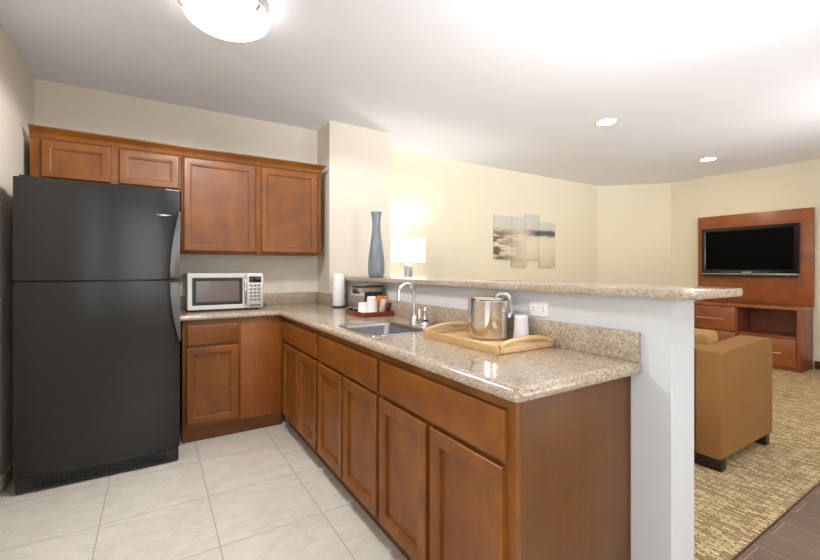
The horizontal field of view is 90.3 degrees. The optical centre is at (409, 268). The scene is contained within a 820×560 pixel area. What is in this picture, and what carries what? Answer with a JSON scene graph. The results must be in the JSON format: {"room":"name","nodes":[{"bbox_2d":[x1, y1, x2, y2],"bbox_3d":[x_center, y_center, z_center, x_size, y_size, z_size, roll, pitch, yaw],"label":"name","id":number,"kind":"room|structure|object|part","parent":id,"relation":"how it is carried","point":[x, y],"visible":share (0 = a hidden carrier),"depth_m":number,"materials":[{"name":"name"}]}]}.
{"room":"kitchen","nodes":[
{"label":"kitchen","id":0,"kind":"room"},
{"bbox_2d":[0,25,33,476],"bbox_3d":[-1.026,-0.059,0.155,0.100,2.645,6.753,0,0,-32],"label":"wall","id":1,"kind":"structure","parent":0,"point":[16,80],"depth_m":2.44,"materials":[{"name":"beige paint"}]},
{"bbox_2d":[0,461,12,495],"bbox_3d":[-0.964,1.220,0.163,0.014,0.084,6.500,0,0,-32],"label":"baseboard","id":2,"kind":"structure","parent":1,"relation":"attached to","point":[7,475],"depth_m":2.36,"materials":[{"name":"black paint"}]},
{"bbox_2d":[34,78,316,295],"bbox_3d":[-1.868,-0.059,3.587,2.121,2.645,0.157,0,0,-32],"label":"wall","id":3,"kind":"structure","parent":0,"point":[56,105],"depth_m":3.51,"materials":[{"name":"beige paint"}]},
{"bbox_2d":[28,124,181,192],"bbox_3d":[-2.219,-0.772,3.050,0.874,0.346,0.375,0,0,-32],"label":"upper cabinet","id":4,"kind":"object","parent":3,"relation":"attached to","point":[87,159],"visible":0.85,"depth_m":2.89,"materials":[{"name":"brown wood"}]},
{"bbox_3d":[-2.298,-0.740,2.819,0.375,0.250,0.024,0,0,-32],"label":"door","id":5,"kind":"part","parent":4,"relation":"part of","materials":[{"name":"brown wood"}]},
{"bbox_3d":[-2.132,-0.909,2.911,0.874,0.071,0.046,0,0,-32],"label":"crown molding","id":6,"kind":"part","parent":4,"relation":"part of","materials":[{"name":"brown wood"}]},
{"bbox_3d":[-1.939,-0.740,3.044,0.376,0.250,0.024,0,0,-32],"label":"door","id":7,"kind":"part","parent":4,"relation":"part of","materials":[{"name":"brown wood"}]},
{"bbox_2d":[180,292,315,307],"bbox_3d":[-1.446,0.280,3.746,1.234,0.106,0.020,0,0,-32],"label":"backsplash","id":8,"kind":"structure","parent":3,"relation":"attached to","point":[290,297],"depth_m":3.90,"materials":[{"name":"stone"}]},
{"bbox_2d":[180,146,326,255],"bbox_3d":[-1.357,-0.535,3.591,1.160,0.820,0.375,0,0,-32],"label":"upper cabinet","id":9,"kind":"object","parent":3,"relation":"attached to","point":[241,206],"visible":0.96,"depth_m":3.41,"materials":[{"name":"brown wood"}]},
{"bbox_3d":[-1.528,-0.503,3.301,0.530,0.724,0.024,0,0,-32],"label":"door","id":10,"kind":"part","parent":9,"relation":"part of","materials":[{"name":"brown wood"}]},
{"bbox_3d":[-1.356,-0.909,3.591,1.160,0.071,0.374,0,0,-32],"label":"crown molding","id":11,"kind":"part","parent":9,"relation":"part of","materials":[{"name":"brown wood"}]},
{"bbox_3d":[-1.056,-0.503,3.598,0.490,0.724,0.024,0,0,-32],"label":"door","id":12,"kind":"part","parent":9,"relation":"part of","materials":[{"name":"brown wood"}]},
{"bbox_2d":[278,278,285,289],"bbox_3d":[-1.221,0.145,3.895,0.072,0.118,0.008,0,0,-32],"label":"outlet","id":13,"kind":"object","parent":3,"relation":"attached to","point":[281,281],"visible":1,"depth_m":3.89,"materials":[{"name":"beige plastic"}]},
{"bbox_2d":[316,292,326,303],"bbox_3d":[-0.843,0.280,3.927,0.020,0.106,0.312,0,0,-32],"label":"backsplash","id":14,"kind":"structure","parent":3,"relation":"attached to","point":[321,297],"depth_m":3.92,"materials":[{"name":"stone"}]},
{"bbox_2d":[317,121,389,292],"bbox_3d":[-0.607,-0.059,4.181,0.646,2.645,0.490,0,0,-32],"label":"wall column","id":15,"kind":"structure","parent":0,"point":[355,180],"depth_m":3.94,"materials":[{"name":"beige paint"}]},
{"bbox_2d":[0,0,819,185],"bbox_3d":[2.275,-1.432,2.318,7.991,0.100,6.910,0,0,-32],"label":"ceiling","id":16,"kind":"structure","parent":0,"point":[523,86],"depth_m":2.87,"materials":[{"name":"paint"}]},
{"bbox_2d":[177,0,270,43],"bbox_3d":[-0.941,-1.305,2.084,0.434,0.152,0.416,0,0,-32],"label":"ceiling light","id":17,"kind":"object","parent":16,"relation":"attached to","point":[242,21],"visible":1,"depth_m":2.03,"materials":[{"name":"white glass"}]},
{"bbox_2d":[595,118,617,125],"bbox_3d":[1.844,-1.378,3.836,0.196,0.008,0.196,0,0,-32],"label":"recessed light","id":18,"kind":"object","parent":16,"relation":"in","point":[608,121],"visible":1,"depth_m":3.83,"materials":[{"name":"white plastic"}]},
{"bbox_2d":[699,157,717,160],"bbox_3d":[3.748,-1.378,5.130,0.196,0.008,0.196,0,0,-32],"label":"recessed light","id":19,"kind":"object","parent":16,"relation":"in","point":[707,158],"visible":1,"depth_m":5.13,"materials":[{"name":"white plastic"}]},
{"bbox_2d":[0,413,819,559],"bbox_3d":[2.317,1.313,2.251,7.991,0.100,6.753,0,0,-32],"label":"floor","id":20,"kind":"structure","parent":0,"point":[261,493],"depth_m":2.09,"materials":[{"name":"beige tile"}]},
{"bbox_2d":[13,174,180,493],"bbox_3d":[-2.046,0.366,2.778,0.809,1.791,0.840,0,0,-32],"label":"refrigerator","id":21,"kind":"object","parent":20,"relation":"on","point":[97,326],"visible":1,"depth_m":2.43,"materials":[{"name":"black metal"}]},
{"bbox_3d":[-1.865,0.621,2.485,0.805,1.088,0.072,0,0,-32],"label":"fridge door","id":22,"kind":"part","parent":21,"relation":"part of","materials":[{"name":"black metal"}]},
{"bbox_3d":[-1.865,-0.225,2.485,0.805,0.582,0.072,0,0,-32],"label":"freezer door","id":23,"kind":"part","parent":21,"relation":"part of","materials":[{"name":"black metal"}]},
{"bbox_3d":[-1.521,0.274,2.645,0.061,0.378,0.058,0,0,-32],"label":"handle","id":24,"kind":"part","parent":21,"relation":"part of","materials":[{"name":"metal"}]},
{"bbox_3d":[-1.521,-0.155,2.645,0.061,0.433,0.058,0,0,-32],"label":"handle","id":25,"kind":"part","parent":21,"relation":"part of","materials":[{"name":"metal"}]},
{"bbox_2d":[180,318,239,443],"bbox_3d":[-1.624,0.819,3.281,0.390,0.886,0.616,0,0,-32],"label":"base cabinet","id":26,"kind":"object","parent":20,"relation":"on","point":[209,349],"visible":0.84,"depth_m":3.03,"materials":[{"name":"brown wood"}]},
{"bbox_3d":[-1.463,0.485,3.033,0.352,0.150,0.024,0,0,-32],"label":"drawer","id":27,"kind":"part","parent":26,"relation":"part of","materials":[{"name":"brown wood"}]},
{"bbox_3d":[-1.463,0.852,3.033,0.352,0.558,0.024,0,0,-32],"label":"door","id":28,"kind":"part","parent":26,"relation":"part of","materials":[{"name":"brown wood"}]},
{"bbox_2d":[240,316,281,431],"bbox_3d":[-1.181,0.819,3.241,0.315,0.886,0.025,0,0,-32],"label":"filler panel","id":29,"kind":"object","parent":26,"relation":"attached to","point":[260,337],"visible":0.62,"depth_m":3.23,"materials":[{"name":"brown wood"}]},
{"bbox_2d":[281,317,327,467],"bbox_3d":[-0.564,0.819,3.082,0.608,0.886,0.894,0,0,-32],"label":"base cabinet","id":30,"kind":"object","parent":20,"relation":"on","point":[300,361],"visible":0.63,"depth_m":2.82,"materials":[{"name":"brown wood"}]},
{"bbox_3d":[-0.892,0.861,3.055,0.024,0.560,0.400,0,0,-32],"label":"door","id":31,"kind":"part","parent":30,"relation":"part of","materials":[{"name":"brown wood"}]},
{"bbox_3d":[-0.808,0.487,2.921,0.024,0.152,0.835,0,0,-32],"label":"drawer","id":32,"kind":"part","parent":30,"relation":"part of","materials":[{"name":"brown wood"}]},
{"bbox_3d":[-0.681,0.861,2.718,0.024,0.560,0.355,0,0,-32],"label":"door","id":33,"kind":"part","parent":30,"relation":"part of","materials":[{"name":"brown wood"}]},
{"bbox_2d":[180,292,642,402],"bbox_3d":[-0.573,0.301,2.439,1.326,0.148,3.162,0,0,-32],"label":"countertop","id":34,"kind":"structure","parent":30,"relation":"on","point":[580,356],"depth_m":1.61,"materials":[{"name":"beige stone"}]},
{"bbox_2d":[184,273,262,311],"bbox_3d":[-1.550,0.183,3.403,0.561,0.298,0.387,0,0,-32],"label":"microwave","id":35,"kind":"object","parent":34,"relation":"on","point":[202,291],"visible":1,"depth_m":3.26,"materials":[{"name":"silver metal"}]},
{"bbox_3d":[-1.343,0.177,3.328,0.015,0.239,0.041,0,0,-32],"label":"handle","id":36,"kind":"part","parent":35,"relation":"part of","materials":[{"name":"silver metal"}]},
{"bbox_3d":[-1.288,0.177,3.393,0.128,0.287,0.016,0,0,-32],"label":"control panel","id":37,"kind":"part","parent":35,"relation":"part of","materials":[{"name":"silver metal"}]},
{"bbox_2d":[332,273,346,307],"bbox_3d":[-0.620,0.185,3.554,0.122,0.294,0.120,0,0,-32],"label":"paper towel holder","id":38,"kind":"object","parent":34,"relation":"on","point":[338,278],"visible":1,"depth_m":3.51,"materials":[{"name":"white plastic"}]},
{"bbox_2d":[346,309,393,317],"bbox_3d":[-0.295,0.316,2.964,0.246,0.033,0.295,0,0,-32],"label":"tray","id":39,"kind":"object","parent":34,"relation":"on","point":[350,312],"visible":0.77,"depth_m":2.85,"materials":[{"name":"red wood"}]},
{"bbox_3d":[-0.395,0.316,2.901,0.010,0.033,0.295,0,0,-32],"label":"rail","id":40,"kind":"part","parent":39,"relation":"part of","materials":[{"name":"red wood"}]},
{"bbox_2d":[358,302,366,312],"bbox_3d":[-0.334,0.281,2.890,0.071,0.085,0.071,0,0,-32],"label":"cup","id":41,"kind":"object","parent":39,"relation":"on","point":[362,306],"visible":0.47,"depth_m":2.86,"materials":[{"name":"white paper"}]},
{"bbox_2d":[352,285,382,301],"bbox_3d":[-0.319,0.222,3.014,0.210,0.202,0.143,0,0,-32],"label":"coffee maker","id":42,"kind":"object","parent":39,"relation":"on","point":[369,290],"visible":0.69,"depth_m":2.97,"materials":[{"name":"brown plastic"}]},
{"bbox_3d":[-0.392,0.164,2.967,0.036,0.031,0.065,0,0,-32],"label":"brew spout","id":43,"kind":"part","parent":42,"relation":"part of","materials":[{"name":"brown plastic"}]},
{"bbox_3d":[-0.315,0.128,3.016,0.202,0.014,0.143,0,0,-32],"label":"lid","id":44,"kind":"part","parent":42,"relation":"part of","materials":[{"name":"brown plastic"}]},
{"bbox_2d":[366,296,376,312],"bbox_3d":[-0.268,0.259,2.875,0.079,0.128,0.079,0,0,-32],"label":"cup","id":45,"kind":"object","parent":39,"relation":"on","point":[371,300],"visible":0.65,"depth_m":2.84,"materials":[{"name":"white paper"}]},
{"bbox_3d":[-0.219,0.316,2.843,0.226,0.033,0.010,0,0,-32],"label":"rail","id":46,"kind":"part","parent":39,"relation":"part of","materials":[{"name":"red wood"}]},
{"bbox_2d":[377,296,383,311],"bbox_3d":[-0.220,0.257,2.923,0.061,0.134,0.022,0,0,-32],"label":"sachet","id":47,"kind":"object","parent":39,"relation":"on","point":[379,298],"visible":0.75,"depth_m":2.91,"materials":[{"name":"orange paper"}]},
{"bbox_2d":[379,299,386,311],"bbox_3d":[-0.194,0.269,2.925,0.059,0.111,0.020,0,0,-32],"label":"sachet","id":48,"kind":"object","parent":39,"relation":"on","point":[383,301],"visible":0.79,"depth_m":2.92,"materials":[{"name":"white paper"}]},
{"bbox_2d":[385,302,391,310],"bbox_3d":[-0.158,0.282,2.916,0.055,0.087,0.017,0,0,-32],"label":"sachet","id":49,"kind":"object","parent":39,"relation":"on","point":[388,305],"visible":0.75,"depth_m":2.91,"materials":[{"name":"brown paper"}]},
{"bbox_2d":[339,321,424,336],"bbox_3d":[-0.153,0.413,2.286,0.356,0.170,0.471,0,0,-32],"label":"sink","id":50,"kind":"object","parent":34,"relation":"in","point":[385,328],"visible":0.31,"depth_m":2.46,"materials":[{"name":"silver metal"}]},
{"bbox_2d":[397,282,420,325],"bbox_3d":[-0.008,0.204,2.434,0.158,0.256,0.101,0,0,-11],"label":"faucet","id":51,"kind":"object","parent":34,"relation":"on","point":[414,319],"visible":0.97,"depth_m":2.42,"materials":[{"name":"silver metal"}]},
{"bbox_3d":[-0.020,0.180,2.413,0.127,0.206,0.021,0,0,-32],"label":"spout","id":52,"kind":"part","parent":51,"relation":"part of","materials":[{"name":"silver metal"}]},
{"bbox_2d":[420,307,429,325],"bbox_3d":[0.088,0.279,2.404,0.056,0.107,0.055,0,0,-32],"label":"sprayer","id":53,"kind":"object","parent":34,"relation":"on","point":[424,322],"visible":1,"depth_m":2.39,"materials":[{"name":"silver metal"}]},
{"bbox_2d":[423,322,553,354],"bbox_3d":[0.338,0.302,1.873,0.333,0.059,0.524,0,0,-32],"label":"serving tray","id":54,"kind":"object","parent":34,"relation":"on","point":[458,336],"visible":0.84,"depth_m":1.74,"materials":[{"name":"brown wood"}]},
{"bbox_3d":[0.206,0.294,2.087,0.307,0.041,0.021,0,0,-32],"label":"handle","id":55,"kind":"part","parent":54,"relation":"part of","materials":[{"name":"brown wood"}]},
{"bbox_3d":[0.206,0.320,2.087,0.298,0.025,0.012,0,0,-32],"label":"rail","id":56,"kind":"part","parent":54,"relation":"part of","materials":[{"name":"brown wood"}]},
{"bbox_3d":[0.205,0.316,1.790,0.019,0.033,0.515,0,0,-32],"label":"rail","id":57,"kind":"part","parent":54,"relation":"part of","materials":[{"name":"brown wood"}]},
{"bbox_2d":[468,292,513,339],"bbox_3d":[0.370,0.215,1.913,0.198,0.210,0.200,0,0,-32],"label":"ice bucket","id":58,"kind":"object","parent":54,"relation":"on","point":[489,317],"visible":1,"depth_m":1.83,"materials":[{"name":"silver metal"}]},
{"bbox_3d":[0.370,0.134,1.914,0.184,0.016,0.184,0,0,-32],"label":"lid","id":59,"kind":"part","parent":58,"relation":"part of","materials":[{"name":"silver metal"}]},
{"bbox_3d":[0.437,0.166,1.889,0.080,0.112,0.048,0,0,20],"label":"bail handle","id":60,"kind":"part","parent":58,"relation":"part of","materials":[{"name":"silver metal"}]},
{"bbox_2d":[513,314,528,341],"bbox_3d":[0.498,0.263,1.827,0.071,0.114,0.071,0,0,-32],"label":"plastic cup","id":61,"kind":"object","parent":54,"relation":"on","point":[521,328],"visible":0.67,"depth_m":1.80,"materials":[{"name":"white plastic"}]},
{"bbox_3d":[0.473,0.320,1.661,0.298,0.025,0.012,0,0,-32],"label":"rail","id":62,"kind":"part","parent":54,"relation":"part of","materials":[{"name":"brown wood"}]},
{"bbox_3d":[0.473,0.294,1.661,0.307,0.041,0.021,0,0,-32],"label":"handle","id":63,"kind":"part","parent":54,"relation":"part of","materials":[{"name":"brown wood"}]},
{"bbox_3d":[0.473,0.316,1.958,0.015,0.033,0.515,0,0,-32],"label":"rail","id":64,"kind":"part","parent":54,"relation":"part of","materials":[{"name":"brown wood"}]},
{"bbox_2d":[318,331,390,540],"bbox_3d":[-0.109,0.819,2.356,0.608,0.886,0.815,0,0,-32],"label":"base cabinet","id":65,"kind":"object","parent":20,"relation":"on","point":[349,394],"visible":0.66,"depth_m":2.12,"materials":[{"name":"brown wood"}]},
{"bbox_3d":[-0.464,0.861,2.372,0.024,0.560,0.368,0,0,-32],"label":"door","id":66,"kind":"part","parent":65,"relation":"part of","materials":[{"name":"brown wood"}]},
{"bbox_3d":[-0.355,0.487,2.198,0.024,0.152,0.778,0,0,-32],"label":"drawer","id":67,"kind":"part","parent":65,"relation":"part of","materials":[{"name":"brown wood"}]},
{"bbox_3d":[-0.250,0.861,2.031,0.024,0.560,0.384,0,0,-32],"label":"door","id":68,"kind":"part","parent":65,"relation":"part of","materials":[{"name":"brown wood"}]},
{"bbox_2d":[379,354,630,559],"bbox_3d":[0.329,0.819,1.667,0.618,0.886,0.814,0,0,-32],"label":"base cabinet","id":69,"kind":"object","parent":20,"relation":"on","point":[466,472],"visible":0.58,"depth_m":1.36,"materials":[{"name":"brown wood"}]},
{"bbox_3d":[-0.034,0.861,1.687,0.024,0.560,0.370,0,0,-32],"label":"door","id":70,"kind":"part","parent":69,"relation":"part of","materials":[{"name":"brown wood"}]},
{"bbox_3d":[0.073,0.487,1.516,0.024,0.152,0.772,0,0,-32],"label":"drawer","id":71,"kind":"part","parent":69,"relation":"part of","materials":[{"name":"brown wood"}]},
{"bbox_3d":[0.097,0.768,1.521,0.020,0.785,0.814,0,0,-32],"label":"frame","id":72,"kind":"part","parent":69,"relation":"part of","materials":[{"name":"brown wood"}]},
{"bbox_3d":[0.177,0.861,1.349,0.024,0.560,0.366,0,0,-32],"label":"door","id":73,"kind":"part","parent":69,"relation":"part of","materials":[{"name":"brown wood"}]},
{"bbox_3d":[0.552,0.819,1.342,0.560,0.886,0.019,0,0,-32],"label":"panel","id":74,"kind":"part","parent":69,"relation":"part of","materials":[{"name":"brown wood"}]},
{"bbox_2d":[731,481,819,559],"bbox_3d":[3.282,1.260,2.949,5.414,0.006,0.007,0,0,-32],"label":"trim","id":75,"kind":"structure","parent":20,"relation":"on","point":[736,556],"depth_m":2.02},
{"bbox_2d":[390,149,597,282],"bbox_3d":[1.407,-0.059,5.792,5.770,2.645,0.100,0,0,-32],"label":"wall","id":76,"kind":"structure","parent":0,"point":[451,204],"depth_m":5.41,"materials":[{"name":"beige paint"}]},
{"bbox_2d":[493,214,554,266],"bbox_3d":[1.667,-0.409,5.874,1.235,0.765,0.036,0,0,-32],"label":"wall art","id":77,"kind":"object","parent":76,"relation":"attached to","point":[519,240],"visible":1,"depth_m":5.82,"materials":[{"name":"paint"}]},
{"bbox_3d":[1.282,-0.434,5.636,0.330,0.605,0.030,0,0,-32],"label":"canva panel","id":78,"kind":"part","parent":77,"relation":"part of","materials":[{"name":"beige fabric"}]},
{"bbox_3d":[1.544,-0.382,5.797,0.284,0.710,0.036,0,0,-32],"label":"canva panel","id":79,"kind":"part","parent":77,"relation":"part of","materials":[{"name":"beige fabric"}]},
{"bbox_3d":[1.784,-0.462,5.951,0.284,0.660,0.030,0,0,-32],"label":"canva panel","id":80,"kind":"part","parent":77,"relation":"part of","materials":[{"name":"beige fabric"}]},
{"bbox_3d":[2.048,-0.359,6.113,0.334,0.665,0.036,0,0,-32],"label":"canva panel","id":81,"kind":"part","parent":77,"relation":"part of","materials":[{"name":"beige fabric"}]},
{"bbox_2d":[345,280,693,559],"bbox_3d":[0.172,0.680,2.655,0.162,1.166,2.923,0,0,-32],"label":"wall","id":82,"kind":"structure","parent":0,"point":[662,395],"depth_m":1.44,"materials":[{"name":"white paint"}]},
{"bbox_2d":[327,293,332,304],"bbox_3d":[-0.716,0.280,3.810,0.111,0.106,0.020,0,0,-32],"label":"backsplash","id":83,"kind":"structure","parent":82,"relation":"attached to","point":[329,295],"depth_m":3.79,"materials":[{"name":"stone"}]},
{"bbox_2d":[345,294,640,361],"bbox_3d":[0.073,0.280,2.639,0.020,0.106,2.802,0,0,-32],"label":"backsplash","id":84,"kind":"structure","parent":82,"relation":"attached to","point":[614,343],"depth_m":1.69,"materials":[{"name":"stone"}]},
{"bbox_2d":[332,276,742,299],"bbox_3d":[0.252,0.083,2.650,0.418,0.028,3.014,0,0,-32],"label":"bar ledge","id":85,"kind":"object","parent":82,"relation":"on","point":[630,290],"visible":0.85,"depth_m":1.67,"materials":[{"name":"stone"}]},
{"bbox_2d":[368,211,384,276],"bbox_3d":[-0.277,-0.199,3.350,0.139,0.535,0.139,0,0,-2],"label":"vase","id":86,"kind":"object","parent":85,"relation":"on","point":[376,264],"visible":0.97,"depth_m":3.31,"materials":[{"name":"blue ceramic"}]},
{"bbox_2d":[530,300,548,317],"bbox_3d":[0.581,0.181,1.842,0.008,0.070,0.104,0,0,-32],"label":"outlet","id":87,"kind":"object","parent":82,"relation":"attached to","point":[537,308],"visible":1,"depth_m":1.83,"materials":[{"name":"white plastic"}]},
{"bbox_2d":[531,305,536,311],"bbox_3d":[0.564,0.181,1.863,0.001,0.032,0.034,0,0,-32],"label":"receptacle","id":88,"kind":"object","parent":87,"relation":"attached to","point":[533,307],"depth_m":1.86,"materials":[{"name":"white plastic"}]},
{"bbox_2d":[540,306,545,312],"bbox_3d":[0.593,0.181,1.818,0.001,0.032,0.034,0,0,-32],"label":"receptacle","id":89,"kind":"object","parent":87,"relation":"attached to","point":[542,308],"depth_m":1.82,"materials":[{"name":"white plastic"}]},
{"bbox_2d":[598,183,670,284],"bbox_3d":[3.678,-0.059,6.728,0.828,2.645,0.827,0,0,-32],"label":"wall","id":90,"kind":"structure","parent":0,"point":[634,221],"depth_m":6.69,"materials":[{"name":"beige paint"}]},
{"bbox_2d":[671,158,819,368],"bbox_3d":[5.851,-0.059,4.042,0.100,2.645,6.033,0,0,-32],"label":"wall","id":91,"kind":"structure","parent":0,"point":[796,185],"depth_m":5.78,"materials":[{"name":"beige paint"}]},
{"bbox_2d":[698,207,814,305],"bbox_3d":[4.737,-0.152,5.667,0.058,1.244,1.280,0,0,-32],"label":"panel","id":92,"kind":"object","parent":91,"relation":"attached to","point":[800,291],"visible":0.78,"depth_m":5.43,"materials":[{"name":"brown wood"}]},
{"bbox_2d":[702,223,799,277],"bbox_3d":[4.670,-0.239,5.650,0.072,0.700,1.088,0,0,-32],"label":"television","id":93,"kind":"object","parent":92,"relation":"attached to","point":[773,250],"visible":1,"depth_m":5.58,"materials":[{"name":"black plastic"}]},
{"bbox_3d":[4.663,0.094,5.646,0.027,0.034,1.068,0,0,-32],"label":"casing","id":94,"kind":"part","parent":93,"relation":"part of","materials":[{"name":"black plastic"}]},
{"bbox_2d":[815,361,819,369],"bbox_3d":[6.223,1.208,3.339,0.016,0.100,4.245,0,0,-32],"label":"baseboard","id":95,"kind":"structure","parent":91,"relation":"attached to","point":[817,363],"depth_m":5.11,"materials":[{"name":"brown wood"}]},
{"bbox_2d":[694,368,819,559],"bbox_3d":[2.370,1.311,4.417,5.599,0.104,3.455,0,0,-32],"label":"carpet","id":96,"kind":"structure","parent":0,"point":[759,483],"depth_m":2.45,"materials":[{"name":"beige carpet"}]},
{"bbox_2d":[694,328,771,471],"bbox_3d":[2.036,0.843,3.083,0.825,0.831,0.860,0,0,-32],"label":"armchair","id":97,"kind":"object","parent":96,"relation":"on","point":[733,376],"visible":0.44,"depth_m":2.62,"materials":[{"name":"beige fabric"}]},
{"bbox_3d":[1.780,0.845,2.922,0.218,0.667,0.546,0,0,-32],"label":"backrest","id":98,"kind":"part","parent":97,"relation":"part of","materials":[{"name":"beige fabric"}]},
{"bbox_2d":[694,328,717,344],"bbox_3d":[1.958,0.613,3.034,0.175,0.371,0.542,0,0,-32],"label":"cushion","id":99,"kind":"object","parent":97,"relation":"on","point":[701,336],"depth_m":2.81,"materials":[{"name":"beige fabric"}]},
{"bbox_2d":[694,300,813,372],"bbox_3d":[4.551,0.865,5.559,0.486,0.784,1.273,0,0,-32],"label":"tv console","id":100,"kind":"object","parent":96,"relation":"on","point":[789,328],"visible":0.59,"depth_m":5.38,"materials":[{"name":"brown wood"}]},
{"bbox_3d":[4.217,0.679,5.714,0.020,0.328,0.559,0,0,-32],"label":"drawer","id":101,"kind":"part","parent":100,"relation":"part of","materials":[{"name":"brown wood"}]},
{"bbox_3d":[4.217,1.027,5.714,0.020,0.352,0.559,0,0,-32],"label":"drawer","id":102,"kind":"part","parent":100,"relation":"part of","materials":[{"name":"brown wood"}]},
{"bbox_3d":[4.537,1.036,5.204,0.020,0.334,0.585,0,0,-32],"label":"drawer","id":103,"kind":"part","parent":100,"relation":"part of","materials":[{"name":"brown wood"}]},
{"bbox_3d":[4.891,0.882,5.050,0.452,0.750,0.040,0,0,-32],"label":"panel","id":104,"kind":"part","parent":100,"relation":"part of","materials":[{"name":"brown wood"}]},
{"bbox_3d":[-0.019,0.961,4.520,0.500,0.596,0.440,0,0,-32],"label":"end table","id":105,"kind":"object","parent":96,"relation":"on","visible":0},
{"bbox_2d":[391,237,425,276],"bbox_3d":[-0.019,0.161,4.520,0.344,1.002,0.200,0,0,-32],"label":"table lamp","id":106,"kind":"object","parent":105,"relation":"on","point":[403,249],"visible":0.7,"depth_m":4.44,"materials":[{"name":"white fabric"}]},
{"bbox_3d":[-0.019,0.293,4.520,0.072,0.690,0.060,0,0,-32],"label":"stem","id":107,"kind":"part","parent":106,"relation":"part of","materials":[{"name":"silver metal"}]},
{"bbox_3d":[-0.019,-0.207,4.520,0.344,0.265,0.200,0,0,-32],"label":"lamp shade","id":108,"kind":"part","parent":106,"relation":"part of","materials":[{"name":"white fabric"}]}
]}

